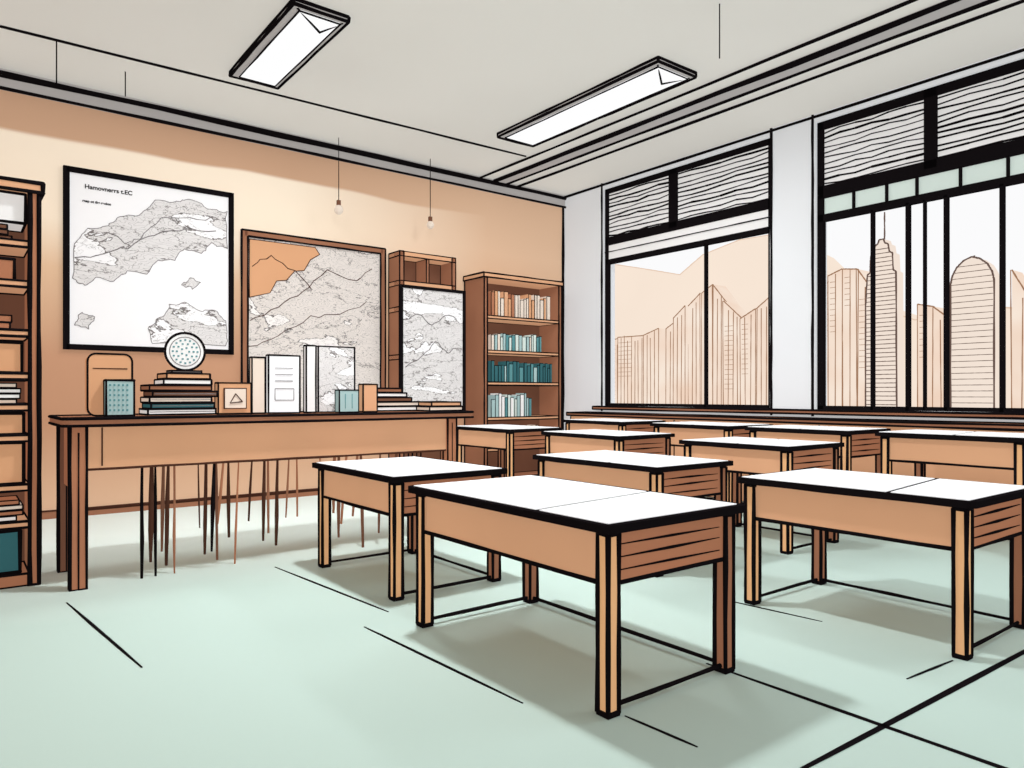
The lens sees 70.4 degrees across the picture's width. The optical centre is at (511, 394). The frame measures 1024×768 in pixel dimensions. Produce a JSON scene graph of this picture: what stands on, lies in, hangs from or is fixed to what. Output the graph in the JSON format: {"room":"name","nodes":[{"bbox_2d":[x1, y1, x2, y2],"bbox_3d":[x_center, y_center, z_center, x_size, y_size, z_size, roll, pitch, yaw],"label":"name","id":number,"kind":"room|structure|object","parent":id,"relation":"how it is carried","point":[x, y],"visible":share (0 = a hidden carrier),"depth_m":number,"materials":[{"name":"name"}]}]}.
{"room":"classroom","nodes":[
{"label":"classroom","id":0,"kind":"room"},
{"bbox_2d":[0,90,561,510],"bbox_3d":[-2.862,-0.955,8.787,9.630,4.390,0.200,0,0,-38],"label":"wall","id":1,"kind":"structure","parent":0,"point":[275,190],"depth_m":8.40,"materials":[{"name":"paint"}]},
{"bbox_2d":[63,165,233,354],"bbox_3d":[-3.870,-1.390,7.843,1.675,1.855,0.053,0,0,-38],"label":"map","id":2,"kind":"object","parent":1,"relation":"attached to","point":[146,262],"visible":0.99,"depth_m":7.77,"materials":[{"name":"paper"}]},
{"bbox_2d":[42,488,317,519],"bbox_3d":[-3.589,1.194,8.067,7.200,0.091,0.048,0,0,-38],"label":"baseboard","id":3,"kind":"structure","parent":1,"relation":"attached to","point":[46,514],"depth_m":8.01,"materials":[{"name":"brown wood"}]},
{"bbox_2d":[0,68,566,207],"bbox_3d":[-2.790,-3.046,8.653,9.180,0.208,0.100,0,0,-38],"label":"trim","id":4,"kind":"structure","parent":1,"relation":"attached to","point":[11,81],"depth_m":8.41,"materials":[{"name":"grey paint"}]},
{"bbox_2d":[240,228,385,410],"bbox_3d":[-2.404,-0.820,8.969,1.879,2.217,0.068,0,0,-38],"label":"map","id":5,"kind":"object","parent":1,"relation":"attached to","point":[297,291],"visible":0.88,"depth_m":8.94,"materials":[{"name":"paper"}]},
{"bbox_2d":[0,495,1023,767],"bbox_3d":[0.535,1.315,4.398,9.630,0.150,11.300,0,0,-38],"label":"floor","id":6,"kind":"structure","parent":0,"point":[250,662],"depth_m":3.35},
{"bbox_2d":[0,176,45,589],"bbox_3d":[-3.744,-0.070,4.519,1.381,2.653,0.503,0,0,-38],"label":"bookcase","id":7,"kind":"object","parent":6,"relation":"on","point":[20,199],"visible":1,"depth_m":4.71,"materials":[{"name":"brown wood"}]},
{"bbox_2d":[0,190,26,574],"bbox_3d":[-3.704,-0.079,4.530,1.114,2.486,0.329,0,0,-38],"label":"books","id":8,"kind":"object","parent":7,"relation":"on","point":[13,204],"depth_m":4.70,"materials":[{"name":"paper"}]},
{"bbox_2d":[48,410,473,591],"bbox_3d":[-1.795,0.694,5.775,3.152,1.112,0.794,0,0,-38],"label":"desk","id":9,"kind":"object","parent":6,"relation":"on","point":[85,443],"visible":0.84,"depth_m":5.14,"materials":[{"name":"brown wood"}]},
{"bbox_2d":[85,353,135,416],"bbox_3d":[-2.755,-0.069,4.975,0.286,0.436,0.199,0,0,-38],"label":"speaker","id":10,"kind":"object","parent":9,"relation":"on","point":[109,381],"visible":0.98,"depth_m":4.93},
{"bbox_2d":[139,372,217,415],"bbox_3d":[-2.415,-0.008,5.261,0.475,0.303,0.300,0,0,-38],"label":"book stack","id":11,"kind":"object","parent":9,"relation":"on","point":[170,393],"visible":1,"depth_m":5.15,"materials":[{"name":"multicoloured paper"}]},
{"bbox_2d":[164,332,205,372],"bbox_3d":[-2.380,-0.305,5.271,0.288,0.306,0.162,0,0,-38],"label":"desk globe","id":12,"kind":"object","parent":11,"relation":"on","point":[185,352],"visible":0.98,"depth_m":5.25},
{"bbox_2d":[214,382,251,414],"bbox_3d":[-2.098,0.025,5.472,0.255,0.245,0.111,0,0,-38],"label":"picture frame","id":13,"kind":"object","parent":9,"relation":"on","point":[234,398],"visible":0.95,"depth_m":5.43,"materials":[{"name":"wood"}]},
{"bbox_2d":[249,356,265,413],"bbox_3d":[-1.968,-0.075,5.615,0.116,0.446,0.066,0,0,-38],"label":"book","id":14,"kind":"object","parent":9,"relation":"on","point":[257,364],"visible":0.84,"depth_m":5.59,"materials":[{"name":"paper"}]},
{"bbox_2d":[265,354,300,413],"bbox_3d":[-1.801,-0.085,5.718,0.266,0.465,0.067,0,0,-38],"label":"book","id":15,"kind":"object","parent":9,"relation":"on","point":[283,372],"visible":0.99,"depth_m":5.69,"materials":[{"name":"white paper"}]},
{"bbox_2d":[303,344,316,412],"bbox_3d":[-1.640,-0.130,5.894,0.096,0.556,0.066,0,0,-38],"label":"book","id":16,"kind":"object","parent":9,"relation":"on","point":[309,351],"visible":0.99,"depth_m":5.88,"materials":[{"name":"paper"}]},
{"bbox_2d":[316,345,355,412],"bbox_3d":[-1.468,-0.130,6.046,0.336,0.556,0.054,0,0,-38],"label":"booklet","id":17,"kind":"object","parent":9,"relation":"on","point":[335,364],"visible":0.67,"depth_m":6.01,"materials":[{"name":"paper"}]},
{"bbox_2d":[335,389,358,412],"bbox_3d":[-1.358,0.050,5.978,0.184,0.193,0.094,0,0,-38],"label":"book","id":18,"kind":"object","parent":9,"relation":"on","point":[346,400],"visible":1,"depth_m":5.94,"materials":[{"name":"teal paper"}]},
{"bbox_2d":[358,383,377,412],"bbox_3d":[-1.217,0.025,6.139,0.146,0.245,0.095,0,0,-38],"label":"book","id":19,"kind":"object","parent":9,"relation":"on","point":[368,393],"visible":0.93,"depth_m":6.11,"materials":[{"name":"orange paper"}]},
{"bbox_2d":[378,387,417,411],"bbox_3d":[-1.055,0.039,6.493,0.736,0.210,0.256,0,0,-38],"label":"book stack","id":20,"kind":"object","parent":9,"relation":"on","point":[389,399],"visible":0.41,"depth_m":6.36,"materials":[{"name":"white paper"}]},
{"bbox_2d":[416,401,462,410],"bbox_3d":[-0.644,0.099,6.469,0.356,0.090,0.236,0,0,-38],"label":"book stack","id":21,"kind":"object","parent":9,"relation":"on","point":[422,405],"visible":0.99,"depth_m":6.38,"materials":[{"name":"orange paper"}]},
{"bbox_2d":[312,456,507,601],"bbox_3d":[-0.737,0.863,5.044,0.890,0.755,1.220,0,0,-38],"label":"student desk","id":22,"kind":"object","parent":6,"relation":"on","point":[380,486],"visible":0.84,"depth_m":4.77,"materials":[{"name":"wood"}]},
{"bbox_2d":[388,250,455,459],"bbox_3d":[-1.198,-0.310,9.732,0.884,3.123,0.322,0,0,-38],"label":"wooden shelf unit","id":23,"kind":"object","parent":6,"relation":"on","point":[404,267],"visible":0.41,"depth_m":9.57,"materials":[{"name":"brown wood"}]},
{"bbox_2d":[399,284,465,409],"bbox_3d":[-1.051,-0.085,9.568,1.000,2.650,0.100,0,0,-38],"label":"map","id":24,"kind":"object","parent":6,"relation":"on","point":[432,321],"visible":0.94,"depth_m":9.54,"materials":[{"name":"paper"}]},
{"bbox_2d":[457,424,561,476],"bbox_3d":[-0.084,0.819,9.135,0.850,0.846,1.250,0,0,-38],"label":"student desk","id":25,"kind":"object","parent":6,"relation":"on","point":[502,438],"visible":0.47,"depth_m":8.74,"materials":[{"name":"brown wood"}]},
{"bbox_2d":[463,271,563,476],"bbox_3d":[0.038,-0.221,10.563,1.476,2.949,0.529,0,0,-38],"label":"bookcase","id":26,"kind":"object","parent":6,"relation":"on","point":[514,322],"visible":0.76,"depth_m":10.46,"materials":[{"name":"brown wood"}]},
{"bbox_2d":[488,290,551,425],"bbox_3d":[0.091,-0.362,10.511,1.124,2.204,0.207,0,0,-38],"label":"books","id":27,"kind":"object","parent":26,"relation":"on","point":[499,303],"depth_m":10.37,"materials":[{"name":"paper"}]},
{"bbox_2d":[66,567,1023,767],"bbox_3d":[0.551,1.238,4.194,5.949,0.002,3.657,0,0,25],"label":"joint","id":28,"kind":"object","parent":6,"relation":"on","point":[887,724],"visible":0.97,"depth_m":2.98,"materials":[{"name":"black"}]},
{"bbox_2d":[408,475,744,719],"bbox_3d":[0.243,0.863,3.583,0.890,0.754,1.530,0,0,-38],"label":"student desk","id":29,"kind":"object","parent":6,"relation":"on","point":[608,537],"visible":1,"depth_m":3.19,"materials":[{"name":"brown wood"}]},
{"bbox_2d":[541,429,674,454],"bbox_3d":[1.003,0.819,7.731,0.850,0.846,1.200,0,0,-38],"label":"student desk","id":30,"kind":"object","parent":6,"relation":"on","point":[564,441],"visible":0.44,"depth_m":7.45,"materials":[{"name":"brown wood"}]},
{"bbox_2d":[562,418,665,431],"bbox_3d":[1.289,0.779,9.281,0.800,0.926,1.100,0,0,-38],"label":"student desk","id":31,"kind":"object","parent":6,"relation":"on","point":[639,425],"visible":0.26,"depth_m":8.98,"materials":[{"name":"wood"}]},
{"bbox_2d":[533,450,732,577],"bbox_3d":[0.907,0.863,5.665,0.870,0.755,1.350,0,0,-38],"label":"student desk","id":32,"kind":"object","parent":6,"relation":"on","point":[679,475],"visible":0.52,"depth_m":5.31,"materials":[{"name":"wood"}]},
{"bbox_2d":[650,421,772,503],"bbox_3d":[2.207,0.779,8.094,0.800,0.926,1.100,0,0,-38],"label":"student desk","id":33,"kind":"object","parent":6,"relation":"on","point":[690,429],"visible":0.25,"depth_m":7.81,"materials":[{"name":"white wood"}]},
{"bbox_2d":[679,437,843,554],"bbox_3d":[2.135,0.819,6.268,0.850,0.846,1.100,0,0,-38],"label":"student desk","id":34,"kind":"object","parent":6,"relation":"on","point":[752,456],"visible":0.62,"depth_m":5.96,"materials":[{"name":"brown wood"}]},
{"bbox_2d":[566,411,1023,501],"bbox_3d":[3.382,0.749,7.802,0.408,1.007,7.928,0,0,-38],"label":"wall","id":35,"kind":"structure","parent":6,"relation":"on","point":[862,464],"depth_m":7.21,"materials":[{"name":"brown"}]},
{"bbox_2d":[745,425,890,474],"bbox_3d":[2.972,0.779,7.106,0.800,0.926,1.100,0,0,-38],"label":"student desk","id":36,"kind":"object","parent":6,"relation":"on","point":[858,442],"visible":0.39,"depth_m":6.76,"materials":[{"name":"white wood"}]},
{"bbox_2d":[736,468,1023,660],"bbox_3d":[2.073,0.863,4.102,0.900,0.754,1.290,0,0,-38],"label":"student desk","id":37,"kind":"object","parent":6,"relation":"on","point":[960,517],"visible":1,"depth_m":3.82,"materials":[{"name":"brown wood"}]},
{"bbox_2d":[875,429,1023,484],"bbox_3d":[3.783,0.779,6.058,0.800,0.926,1.150,0,0,-38],"label":"student desk","id":38,"kind":"object","parent":6,"relation":"on","point":[920,447],"visible":0.66,"depth_m":5.84,"materials":[{"name":"wood"}]},
{"bbox_2d":[0,0,1023,194],"bbox_3d":[0.535,-3.225,4.398,9.630,0.150,11.300,0,0,-38],"label":"ceiling","id":39,"kind":"structure","parent":0,"point":[468,70],"depth_m":6.84,"materials":[{"name":"paint"}]},
{"bbox_2d":[56,42,56,84],"bbox_3d":[-4.059,-2.955,6.469,0.012,0.390,0.011,0,0,-38],"label":"hanging wire","id":40,"kind":"object","parent":39,"relation":"hanging from","point":[56,42],"visible":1,"depth_m":6.46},
{"bbox_2d":[0,25,525,156],"bbox_3d":[-2.826,-3.145,7.327,7.502,0.034,0.033,0,0,-37],"label":"trim","id":41,"kind":"structure","parent":39,"relation":"attached to","point":[1,26],"depth_m":7.33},
{"bbox_2d":[228,0,350,89],"bbox_3d":[-2.046,-3.113,6.540,0.503,0.086,1.684,0,0,-38],"label":"ceiling light fixture","id":42,"kind":"object","parent":39,"relation":"attached to","point":[302,28],"depth_m":6.38,"materials":[{"name":"white plastic"}]},
{"bbox_2d":[334,138,342,214],"bbox_3d":[-2.115,-2.670,8.859,0.110,0.940,0.105,0,0,-38],"label":"pendant bulb","id":43,"kind":"object","parent":39,"relation":"hanging from","point":[338,209],"visible":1,"depth_m":8.85,"materials":[{"name":"white glass"}]},
{"bbox_2d":[427,159,433,228],"bbox_3d":[-1.087,-2.672,9.655,0.100,0.935,0.095,0,0,-38],"label":"pendant bulb","id":44,"kind":"object","parent":39,"relation":"hanging from","point":[430,224],"visible":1,"depth_m":9.65,"materials":[{"name":"white glass"}]},
{"bbox_2d":[497,56,696,146],"bbox_3d":[0.811,-3.113,7.898,0.586,0.087,2.533,0,0,-38],"label":"ceiling light fixture","id":45,"kind":"object","parent":39,"relation":"attached to","point":[655,76],"depth_m":7.64,"materials":[{"name":"white plastic"}]},
{"bbox_2d":[719,4,719,58],"bbox_3d":[1.671,-2.930,5.846,0.010,0.440,0.010,0,0,-38],"label":"hanging wire","id":46,"kind":"object","parent":39,"relation":"hanging from","point":[719,4],"visible":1,"depth_m":5.84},
{"bbox_2d":[480,0,1023,186],"bbox_3d":[3.193,-3.119,6.284,0.736,0.063,11.030,0,0,-38],"label":"trim","id":47,"kind":"structure","parent":39,"relation":"attached to","point":[942,11],"depth_m":7.11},
{"bbox_2d":[564,47,1023,429],"bbox_3d":[4.305,-0.955,7.189,0.250,4.390,11.100,0,0,-38],"label":"wall","id":48,"kind":"structure","parent":0,"point":[791,224],"depth_m":8.49,"materials":[{"name":"paint"}]},
{"bbox_2d":[605,138,769,407],"bbox_3d":[2.257,-1.450,9.739,0.068,3.220,2.780,0,0,-38],"label":"window","id":49,"kind":"structure","parent":48,"relation":"in","point":[723,197],"depth_m":9.58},
{"bbox_2d":[562,48,1023,429],"bbox_3d":[4.192,-0.955,7.109,0.055,4.390,11.111,0,0,-38],"label":"trim","id":50,"kind":"structure","parent":48,"relation":"attached to","point":[812,117],"depth_m":8.57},
{"bbox_2d":[592,405,1023,419],"bbox_3d":[3.563,0.190,7.822,0.119,0.070,7.636,0,0,-38],"label":"windowsill","id":51,"kind":"object","parent":48,"relation":"attached to","point":[880,413],"visible":1,"depth_m":7.86,"materials":[{"name":"brown wood"}]},
{"bbox_2d":[817,59,1023,411],"bbox_3d":[4.702,-1.450,6.586,0.060,3.220,4.060,0,0,-38],"label":"window","id":52,"kind":"structure","parent":48,"relation":"in","point":[965,135],"depth_m":7.29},
{"label":"outside","id":53,"kind":"structure","parent":0,"visible":0},
{"bbox_2d":[615,338,617,402],"bbox_3d":[85.940,8.269,570.359,14.645,105.942,13.582,0,0,-38],"label":"building","id":54,"kind":"structure","parent":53,"point":[616,339],"depth_m":565.30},
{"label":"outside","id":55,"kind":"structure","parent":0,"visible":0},
{"bbox_2d":[617,335,642,402],"bbox_3d":[95.343,8.000,551.334,14.599,106.480,29.059,0,0,-38],"label":"building","id":56,"kind":"structure","parent":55,"point":[630,348],"depth_m":548.04,"materials":[{"name":"beige"}]},
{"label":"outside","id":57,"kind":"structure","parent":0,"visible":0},
{"bbox_2d":[643,328,665,403],"bbox_3d":[106.589,6.430,532.854,14.629,109.620,15.212,0,0,-38],"label":"building","id":58,"kind":"structure","parent":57,"point":[654,342],"depth_m":527.18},
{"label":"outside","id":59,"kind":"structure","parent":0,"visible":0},
{"bbox_2d":[665,323,672,403],"bbox_3d":[120.956,3.342,527.378,14.658,115.796,12.658,0,0,-38],"label":"building","id":60,"kind":"structure","parent":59,"point":[669,330],"depth_m":525.51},
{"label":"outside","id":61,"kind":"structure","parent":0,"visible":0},
{"bbox_2d":[673,305,687,403],"bbox_3d":[122.909,-0.705,514.810,14.630,123.891,11.171,0,0,-38],"label":"building","id":62,"kind":"structure","parent":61,"point":[680,320],"depth_m":509.84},
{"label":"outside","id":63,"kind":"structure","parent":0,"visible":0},
{"bbox_2d":[688,293,700,403],"bbox_3d":[131.928,-4.663,508.853,14.640,131.806,11.180,0,0,-38],"label":"building","id":64,"kind":"structure","parent":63,"point":[694,308],"depth_m":504.51,"materials":[{"name":"beige"}]},
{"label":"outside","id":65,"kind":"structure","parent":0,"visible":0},
{"bbox_2d":[701,284,713,403],"bbox_3d":[139.254,-7.135,501.755,14.654,136.751,10.232,0,0,-38],"label":"building","id":66,"kind":"structure","parent":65,"point":[710,371],"depth_m":496.93,"materials":[{"name":"beige"}]},
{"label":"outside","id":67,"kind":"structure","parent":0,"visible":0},
{"bbox_2d":[712,284,737,403],"bbox_3d":[145.250,-7.140,494.150,14.638,136.760,11.884,0,0,-38],"label":"building","id":68,"kind":"structure","parent":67,"point":[721,293],"depth_m":491.26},
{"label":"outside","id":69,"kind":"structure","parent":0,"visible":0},
{"bbox_2d":[722,301,746,404],"bbox_3d":[150.780,-0.865,482.982,14.649,124.211,15.752,0,0,-38],"label":"building","id":70,"kind":"structure","parent":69,"point":[733,312],"depth_m":479.53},
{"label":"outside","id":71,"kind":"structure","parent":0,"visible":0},
{"bbox_2d":[740,308,756,404],"bbox_3d":[157.090,2.941,471.341,14.676,116.598,12.055,0,0,-38],"label":"building","id":72,"kind":"structure","parent":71,"point":[748,321],"depth_m":466.94,"materials":[{"name":"beige"}]},
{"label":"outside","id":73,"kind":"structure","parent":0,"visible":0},
{"bbox_2d":[756,298,767,404],"bbox_3d":[165.697,-1.875,461.770,14.644,126.230,14.812,0,0,-38],"label":"building","id":74,"kind":"structure","parent":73,"point":[762,309],"depth_m":459.93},
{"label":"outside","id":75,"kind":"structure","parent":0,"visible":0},
{"bbox_2d":[827,281,828,405],"bbox_3d":[192.838,-4.237,434.211,14.650,130.954,8.105,0,0,-38],"label":"building","id":76,"kind":"structure","parent":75,"point":[828,281],"depth_m":430.17,"materials":[{"name":"beige"}]},
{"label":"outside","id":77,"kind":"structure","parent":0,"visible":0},
{"bbox_2d":[827,268,842,405],"bbox_3d":[192.194,-5.723,423.980,14.627,133.925,9.252,0,0,-38],"label":"building","id":78,"kind":"structure","parent":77,"point":[835,360],"depth_m":419.38,"materials":[{"name":"beige"}]},
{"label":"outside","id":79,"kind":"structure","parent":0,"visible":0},
{"bbox_2d":[843,268,857,405],"bbox_3d":[197.843,-5.718,418.092,14.673,133.917,9.137,0,0,-38],"label":"building","id":80,"kind":"structure","parent":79,"point":[850,275],"depth_m":413.69,"materials":[{"name":"beige"}]},
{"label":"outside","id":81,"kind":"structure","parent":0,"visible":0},
{"bbox_2d":[857,269,868,405],"bbox_3d":[203.604,-5.111,411.369,14.633,132.701,9.631,0,0,-38],"label":"building","id":82,"kind":"structure","parent":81,"point":[862,274],"depth_m":409.07,"materials":[{"name":"beige"}]},
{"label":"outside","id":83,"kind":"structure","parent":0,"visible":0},
{"bbox_2d":[917,304,931,406],"bbox_3d":[225.808,6.044,390.799,14.636,110.392,9.121,0,0,-38],"label":"building","id":84,"kind":"structure","parent":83,"point":[919,306],"depth_m":388.15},
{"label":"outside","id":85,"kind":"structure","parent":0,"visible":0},
{"bbox_2d":[932,306,942,406],"bbox_3d":[229.394,7.178,382.900,14.637,108.124,9.211,0,0,-38],"label":"building","id":86,"kind":"structure","parent":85,"point":[937,313],"depth_m":380.36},
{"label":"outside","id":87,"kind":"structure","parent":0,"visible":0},
{"bbox_2d":[1010,269,1023,407],"bbox_3d":[251.953,-0.040,355.728,14.659,122.559,9.248,0,0,-38],"label":"building","id":88,"kind":"structure","parent":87,"point":[1017,303],"depth_m":353.24,"materials":[{"name":"beige"}]},
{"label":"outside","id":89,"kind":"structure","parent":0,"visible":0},
{"bbox_2d":[615,235,1010,407],"bbox_3d":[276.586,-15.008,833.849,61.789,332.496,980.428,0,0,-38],"label":"mountain","id":90,"kind":"structure","parent":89,"point":[646,300],"depth_m":857.58},
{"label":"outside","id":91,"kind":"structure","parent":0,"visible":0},
{"bbox_2d":[865,212,903,406],"bbox_3d":[199.433,-18.025,388.698,8.750,159.469,17.559,0,0,-38],"label":"skyscraper","id":92,"kind":"structure","parent":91,"point":[889,277],"depth_m":384.75,"materials":[{"name":"beige concrete"}]},
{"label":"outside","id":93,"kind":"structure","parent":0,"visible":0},
{"bbox_2d":[950,255,998,407],"bbox_3d":[226.017,-3.141,354.374,8.724,129.838,20.062,0,0,-38],"label":"skyscraper","id":94,"kind":"structure","parent":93,"point":[974,283],"depth_m":351.26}
]}

